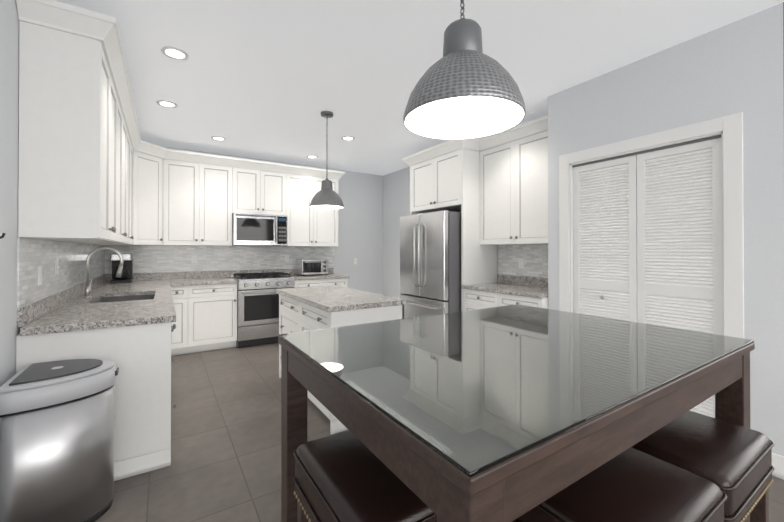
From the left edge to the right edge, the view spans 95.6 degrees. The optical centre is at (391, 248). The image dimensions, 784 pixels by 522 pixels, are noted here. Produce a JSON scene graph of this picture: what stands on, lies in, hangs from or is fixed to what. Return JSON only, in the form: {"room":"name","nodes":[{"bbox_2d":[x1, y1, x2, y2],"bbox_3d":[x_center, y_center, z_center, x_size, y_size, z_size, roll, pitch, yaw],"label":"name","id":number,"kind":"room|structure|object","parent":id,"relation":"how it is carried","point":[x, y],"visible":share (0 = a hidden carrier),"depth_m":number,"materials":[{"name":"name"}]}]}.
{"room":"kitchen","nodes":[
{"label":"kitchen","id":0,"kind":"room"},
{"bbox_2d":[0,0,105,386],"bbox_3d":[-1.174,-0.058,0.535,0.170,2.740,9.400,0,0,-33],"label":"wall","id":1,"kind":"structure","parent":0,"point":[25,299],"depth_m":1.81,"materials":[{"name":"grey paint"}]},
{"bbox_2d":[38,266,41,285],"bbox_3d":[-2.110,0.161,2.131,0.008,0.115,0.072,0,0,-33],"label":"electrical outlet","id":2,"kind":"object","parent":1,"relation":"attached to","point":[39,275],"visible":1,"depth_m":2.11,"materials":[{"name":"white plastic"}]},
{"bbox_2d":[55,258,58,274],"bbox_3d":[-2.324,0.123,2.469,0.014,0.115,0.072,0,0,-33],"label":"light switch","id":3,"kind":"object","parent":1,"relation":"attached to","point":[56,266],"visible":0.96,"depth_m":2.45,"materials":[{"name":"white plastic"}]},
{"bbox_2d":[18,16,111,243],"bbox_3d":[-1.908,-0.619,2.105,0.327,1.120,0.432,0,0,-33],"label":"upper cabinet","id":4,"kind":"object","parent":1,"relation":"attached to","point":[88,174],"depth_m":1.93,"materials":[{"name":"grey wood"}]},
{"bbox_2d":[55,76,119,243],"bbox_3d":[-2.142,-0.617,2.469,0.327,1.120,0.432,0,0,-33],"label":"upper cabinet","id":5,"kind":"object","parent":1,"relation":"attached to","point":[115,101],"depth_m":2.69,"materials":[{"name":"grey wood"}]},
{"bbox_2d":[120,104,123,243],"bbox_3d":[-2.375,-0.615,2.832,0.327,1.120,0.432,0,0,-33],"label":"upper cabinet","id":6,"kind":"object","parent":1,"relation":"attached to","point":[121,105],"depth_m":3.06,"materials":[{"name":"grey wood"}]},
{"bbox_2d":[124,116,127,243],"bbox_3d":[-2.609,-0.613,3.195,0.327,1.120,0.432,0,0,-33],"label":"upper cabinet","id":7,"kind":"object","parent":1,"relation":"attached to","point":[125,117],"depth_m":3.41,"materials":[{"name":"grey wood"}]},
{"bbox_2d":[128,132,131,243],"bbox_3d":[-2.843,-0.611,3.558,0.327,1.120,0.432,0,0,-33],"label":"upper cabinet","id":8,"kind":"object","parent":1,"relation":"attached to","point":[130,133],"depth_m":3.78,"materials":[{"name":"grey wood"}]},
{"bbox_2d":[128,148,135,244],"bbox_3d":[-3.077,-0.609,3.922,0.327,1.120,0.432,0,0,-33],"label":"upper cabinet","id":9,"kind":"object","parent":1,"relation":"attached to","point":[133,149],"depth_m":4.19,"materials":[{"name":"grey wood"}]},
{"bbox_2d":[104,144,382,294],"bbox_3d":[-1.954,-0.029,5.699,4.450,2.740,0.170,0,0,-33],"label":"wall","id":10,"kind":"structure","parent":0,"point":[360,226],"depth_m":5.92,"materials":[{"name":"grey paint"}]},
{"bbox_2d":[100,244,163,245],"bbox_3d":[-3.233,-0.665,4.439,0.625,1.238,0.604,0,0,-33],"label":"upper cabinet","id":11,"kind":"object","parent":10,"relation":"attached to","point":[100,244],"depth_m":4.30,"materials":[{"name":"grey wood"}]},
{"bbox_2d":[132,140,163,243],"bbox_3d":[-3.018,-0.667,4.391,0.300,1.234,0.300,0,0,-33],"label":"upper cabinet","id":12,"kind":"object","parent":10,"relation":"attached to","point":[149,169],"depth_m":4.40,"materials":[{"name":"grey wood"}]},
{"bbox_2d":[164,156,199,245],"bbox_3d":[-2.871,-0.604,4.837,0.413,1.120,0.326,0,0,-33],"label":"upper cabinet","id":13,"kind":"object","parent":10,"relation":"attached to","point":[181,178],"depth_m":4.71,"materials":[{"name":"grey wood"}]},
{"bbox_2d":[192,255,197,262],"bbox_3d":[-2.808,0.148,5.057,0.076,0.119,0.011,0,0,-33],"label":"electrical outlet","id":14,"kind":"object","parent":10,"relation":"attached to","point":[194,258],"visible":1,"depth_m":5.06,"materials":[{"name":"white plastic"}]},
{"bbox_2d":[200,160,231,245],"bbox_3d":[-2.523,-0.602,5.061,0.413,1.120,0.326,0,0,-33],"label":"upper cabinet","id":15,"kind":"object","parent":10,"relation":"attached to","point":[215,180],"depth_m":4.93,"materials":[{"name":"grey wood"}]},
{"bbox_2d":[232,164,259,213],"bbox_3d":[-2.190,-0.834,5.276,0.380,0.655,0.326,0,0,-33],"label":"upper cabinet","id":16,"kind":"object","parent":10,"relation":"attached to","point":[245,182],"depth_m":5.14,"materials":[{"name":"grey wood"}]},
{"bbox_2d":[232,213,287,245],"bbox_3d":[-1.994,-0.275,5.320,0.754,0.452,0.461,0,0,-33],"label":"microwave","id":17,"kind":"object","parent":16,"relation":"attached to","point":[258,230],"visible":1,"depth_m":5.15,"materials":[{"name":"grey metal"}]},
{"bbox_2d":[260,168,287,215],"bbox_3d":[-1.871,-0.832,5.482,0.380,0.655,0.326,0,0,-33],"label":"upper cabinet","id":18,"kind":"object","parent":10,"relation":"attached to","point":[273,185],"depth_m":5.35,"materials":[{"name":"grey wood"}]},
{"bbox_2d":[287,172,315,246],"bbox_3d":[-1.528,-0.599,5.701,0.435,1.120,0.326,0,0,-33],"label":"upper cabinet","id":19,"kind":"object","parent":10,"relation":"attached to","point":[301,188],"depth_m":5.58,"materials":[{"name":"grey wood"}]},
{"bbox_2d":[316,176,337,246],"bbox_3d":[-1.162,-0.597,5.937,0.435,1.120,0.326,0,0,-33],"label":"upper cabinet","id":20,"kind":"object","parent":10,"relation":"attached to","point":[326,219],"depth_m":5.82,"materials":[{"name":"grey wood"}]},
{"bbox_2d":[56,0,783,175],"bbox_3d":[1.594,-1.467,2.414,6.850,0.100,9.550,0,0,-33],"label":"ceiling","id":21,"kind":"structure","parent":0,"point":[270,80],"depth_m":2.62,"materials":[{"name":"white paint"}]},
{"bbox_2d":[156,100,177,107],"bbox_3d":[-2.188,-1.407,3.457,0.176,0.008,0.176,0,0,-33],"label":"recessed light","id":22,"kind":"object","parent":21,"relation":"in","point":[165,103],"visible":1,"depth_m":3.46,"materials":[{"name":"white"}]},
{"bbox_2d":[161,46,188,59],"bbox_3d":[-1.570,-1.412,2.571,0.176,0.008,0.176,0,0,-33],"label":"recessed light","id":23,"kind":"object","parent":21,"relation":"in","point":[175,53],"visible":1,"depth_m":2.57,"materials":[{"name":"white"}]},
{"bbox_2d":[211,136,225,140],"bbox_3d":[-2.204,-1.401,4.517,0.176,0.008,0.176,0,0,-33],"label":"recessed light","id":24,"kind":"object","parent":21,"relation":"in","point":[218,138],"visible":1,"depth_m":4.52,"materials":[{"name":"white"}]},
{"bbox_2d":[306,155,317,157],"bbox_3d":[-1.211,-1.396,5.394,0.176,0.008,0.176,0,0,-33],"label":"recessed light","id":25,"kind":"object","parent":21,"relation":"in","point":[310,156],"visible":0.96,"depth_m":5.38,"materials":[{"name":"white"}]},
{"bbox_2d":[310,111,343,208],"bbox_3d":[-0.675,-0.920,3.691,0.352,0.979,0.352,0,0,-33],"label":"pendant light","id":26,"kind":"object","parent":21,"relation":"hanging from","point":[326,196],"visible":1,"depth_m":3.63,"materials":[{"name":"grey metal"}]},
{"bbox_2d":[341,136,354,140],"bbox_3d":[-0.557,-1.401,4.507,0.176,0.008,0.176,0,0,-33],"label":"recessed light","id":27,"kind":"object","parent":21,"relation":"in","point":[348,138],"visible":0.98,"depth_m":4.51,"materials":[{"name":"white"}]},
{"bbox_2d":[403,0,525,139],"bbox_3d":[0.221,-0.912,1.116,0.372,1.024,0.372,0,0,-33],"label":"dining pendant light","id":28,"kind":"object","parent":21,"relation":"hanging from","point":[465,87],"visible":1,"depth_m":1.03,"materials":[{"name":"grey metal"}]},
{"bbox_2d":[94,342,783,521],"bbox_3d":[1.594,1.373,2.398,6.850,0.100,9.550,0,0,-33],"label":"floor","id":29,"kind":"structure","parent":0,"point":[225,466],"depth_m":2.34,"materials":[{"name":"grey tile"}]},
{"bbox_2d":[0,358,118,521],"bbox_3d":[-1.599,0.950,1.754,0.390,0.738,0.424,0,0,-33],"label":"trash can","id":30,"kind":"object","parent":29,"relation":"on","point":[56,441],"visible":1,"depth_m":1.61,"materials":[{"name":"silver metal"}]},
{"bbox_2d":[16,321,175,480],"bbox_3d":[-1.776,0.884,2.212,0.672,0.876,0.518,0,0,-33],"label":"base cabinet","id":31,"kind":"object","parent":29,"relation":"on","point":[140,333],"depth_m":2.07,"materials":[{"name":"white wood"}]},
{"bbox_2d":[20,297,175,336],"bbox_3d":[-1.859,0.427,2.383,0.679,0.040,0.945,0,0,-33],"label":"countertop","id":32,"kind":"structure","parent":31,"relation":"on","point":[157,310],"depth_m":2.14,"materials":[{"name":"grey stone"}]},
{"bbox_2d":[80,293,167,304],"bbox_3d":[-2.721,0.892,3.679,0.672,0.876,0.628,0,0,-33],"label":"sink","id":33,"kind":"object","parent":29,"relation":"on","point":[82,299],"depth_m":3.33,"materials":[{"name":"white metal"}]},
{"bbox_2d":[168,285,187,354],"bbox_3d":[-2.835,0.898,4.662,0.240,0.876,0.647,0,0,-33],"label":"base cabinet","id":34,"kind":"object","parent":29,"relation":"on","point":[179,294],"depth_m":4.42,"materials":[{"name":"white wood"}]},
{"bbox_2d":[91,281,171,296],"bbox_3d":[-2.937,0.436,4.058,0.679,0.040,1.519,0,0,-33],"label":"countertop","id":35,"kind":"structure","parent":34,"relation":"on","point":[135,288],"depth_m":3.61,"materials":[{"name":"grey stone"}]},
{"bbox_2d":[83,247,123,297],"bbox_3d":[-2.468,0.197,3.045,0.272,0.427,0.085,0,0,-33],"label":"gooseneck faucet","id":36,"kind":"object","parent":35,"relation":"on","point":[87,291],"visible":1,"depth_m":2.98,"materials":[{"name":"silver metal"}]},
{"bbox_2d":[110,253,132,282],"bbox_3d":[-3.365,0.238,4.426,0.200,0.360,0.280,0,0,-33],"label":"coffee maker","id":37,"kind":"object","parent":35,"relation":"on","point":[127,274],"visible":0.96,"depth_m":4.36,"materials":[{"name":"black plastic"}]},
{"bbox_2d":[188,285,236,352],"bbox_3d":[-2.491,0.899,4.883,0.577,0.876,0.647,0,0,-33],"label":"base cabinet","id":38,"kind":"object","parent":29,"relation":"on","point":[212,309],"depth_m":4.61,"materials":[{"name":"white wood"}]},
{"bbox_2d":[172,277,237,284],"bbox_3d":[-2.561,0.441,4.815,0.773,0.040,0.654,0,0,-33],"label":"countertop","id":39,"kind":"structure","parent":38,"relation":"on","point":[224,280],"depth_m":4.68,"materials":[{"name":"grey stone"}]},
{"bbox_2d":[231,272,294,347],"bbox_3d":[-1.892,0.846,5.192,0.754,0.960,0.732,0,0,-33],"label":"range oven","id":40,"kind":"object","parent":29,"relation":"on","point":[257,309],"visible":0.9,"depth_m":4.89,"materials":[{"name":"grey metal"}]},
{"bbox_2d":[294,277,347,287],"bbox_3d":[-1.242,0.904,5.687,0.861,0.876,0.647,0,0,-33],"label":"base cabinet","id":41,"kind":"object","parent":29,"relation":"on","point":[336,281],"depth_m":5.45,"materials":[{"name":"white wood"}]},
{"bbox_2d":[286,273,347,280],"bbox_3d":[-1.223,0.446,5.676,0.882,0.040,0.654,0,0,-33],"label":"countertop","id":42,"kind":"structure","parent":41,"relation":"on","point":[320,277],"depth_m":5.44,"materials":[{"name":"grey stone"}]},
{"bbox_2d":[296,259,327,275],"bbox_3d":[-1.287,0.295,5.742,0.440,0.260,0.357,0,0,-33],"label":"toaster oven","id":43,"kind":"object","parent":42,"relation":"on","point":[311,266],"visible":1,"depth_m":5.61,"materials":[{"name":"silver metal"}]},
{"bbox_2d":[279,294,405,434],"bbox_3d":[-0.542,0.890,3.249,0.674,0.876,1.362,0,0,-33],"label":"kitchen island","id":44,"kind":"object","parent":29,"relation":"on","point":[308,308],"depth_m":2.78,"materials":[{"name":"white wood"}]},
{"bbox_2d":[276,286,405,309],"bbox_3d":[-0.540,0.432,3.259,0.670,0.040,1.380,0,0,-33],"label":"island countertop","id":45,"kind":"structure","parent":44,"relation":"on","point":[326,297],"depth_m":2.99,"materials":[{"name":"grey stone"}]},
{"bbox_2d":[293,430,436,521],"bbox_3d":[-0.052,0.995,1.132,0.393,0.642,0.513,0,0,-33],"label":"stool","id":46,"kind":"object","parent":29,"relation":"on","point":[346,476],"visible":0.54,"depth_m":1.04,"materials":[{"name":"brown leather"}]},
{"bbox_2d":[400,210,460,317],"bbox_3d":[0.654,0.448,4.628,0.861,1.775,0.910,0,0,-33],"label":"refrigerator","id":47,"kind":"object","parent":29,"relation":"on","point":[430,263],"visible":0.6,"depth_m":4.25,"materials":[{"name":"grey metal"}]},
{"bbox_2d":[403,115,547,310],"bbox_3d":[1.014,0.024,4.296,0.673,2.618,2.145,0,0,-33],"label":"kitchen cabinet","id":48,"kind":"object","parent":29,"relation":"on","point":[495,196],"visible":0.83,"depth_m":4.09,"materials":[{"name":"grey wood"}]},
{"bbox_2d":[278,337,754,521],"bbox_3d":[0.510,0.857,1.554,1.670,0.922,1.200,0,0,-33],"label":"dining table","id":49,"kind":"object","parent":29,"relation":"on","point":[508,490],"visible":0.5,"depth_m":0.89,"materials":[{"name":"brown wood"}]},
{"bbox_2d":[279,304,753,476],"bbox_3d":[0.510,0.391,1.556,1.666,0.009,1.196,0,0,-33],"label":"glass tabletop","id":50,"kind":"object","parent":49,"relation":"on","point":[470,393],"visible":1,"depth_m":1.15,"materials":[{"name":"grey glass"}]},
{"bbox_2d":[512,447,727,521],"bbox_3d":[0.653,0.994,1.044,0.513,0.642,0.393,0,0,-33],"label":"stool","id":51,"kind":"object","parent":29,"relation":"on","point":[630,484],"visible":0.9,"depth_m":0.97,"materials":[{"name":"brown leather"}]},
{"bbox_2d":[632,410,774,521],"bbox_3d":[1.086,0.996,1.323,0.513,0.642,0.393,0,0,-33],"label":"stool","id":52,"kind":"object","parent":29,"relation":"on","point":[732,462],"visible":0.62,"depth_m":1.21,"materials":[{"name":"brown leather"}]},
{"bbox_2d":[383,130,547,297],"bbox_3d":[1.312,-0.035,4.579,0.170,2.740,5.290,0,0,-33],"label":"wall","id":53,"kind":"structure","parent":0,"point":[396,204],"depth_m":6.19,"materials":[{"name":"grey paint"}]},
{"bbox_2d":[518,258,523,268],"bbox_3d":[1.505,0.172,4.137,0.011,0.119,0.076,0,0,-33],"label":"electrical outlet","id":54,"kind":"object","parent":53,"relation":"attached to","point":[521,263],"visible":1,"depth_m":4.13,"materials":[{"name":"white plastic"}]},
{"bbox_2d":[548,3,783,455],"bbox_3d":[2.068,-0.045,2.806,0.520,2.740,1.490,0,0,-33],"label":"wall","id":55,"kind":"structure","parent":0,"point":[735,67],"depth_m":2.19,"materials":[{"name":"grey paint"}]},
{"bbox_2d":[573,138,721,417],"bbox_3d":[1.867,0.295,2.704,0.086,2.058,0.996,0,0,-33],"label":"closet door","id":56,"kind":"structure","parent":55,"relation":"attached to","point":[647,238],"depth_m":2.61,"materials":[{"name":"white wood"}]},
{"bbox_2d":[559,112,743,337],"bbox_3d":[1.871,0.244,2.707,0.116,2.160,1.200,0,0,-33],"label":"trim","id":57,"kind":"structure","parent":55,"relation":"attached to","point":[729,129],"depth_m":2.27,"materials":[{"name":"white"}]},
{"bbox_2d":[772,453,783,479],"bbox_3d":[1.698,1.258,2.376,6.700,0.130,9.400,0,0,-33],"label":"baseboard","id":58,"kind":"structure","parent":55,"relation":"attached to","point":[778,464],"depth_m":2.05,"materials":[{"name":"white"}]},
{"bbox_2d":[783,2,783,79],"bbox_3d":[3.570,-0.045,2.828,3.070,2.740,0.100,0,0,-33],"label":"wall","id":59,"kind":"structure","parent":0,"point":[783,40],"depth_m":2.04,"materials":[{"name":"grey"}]}
]}

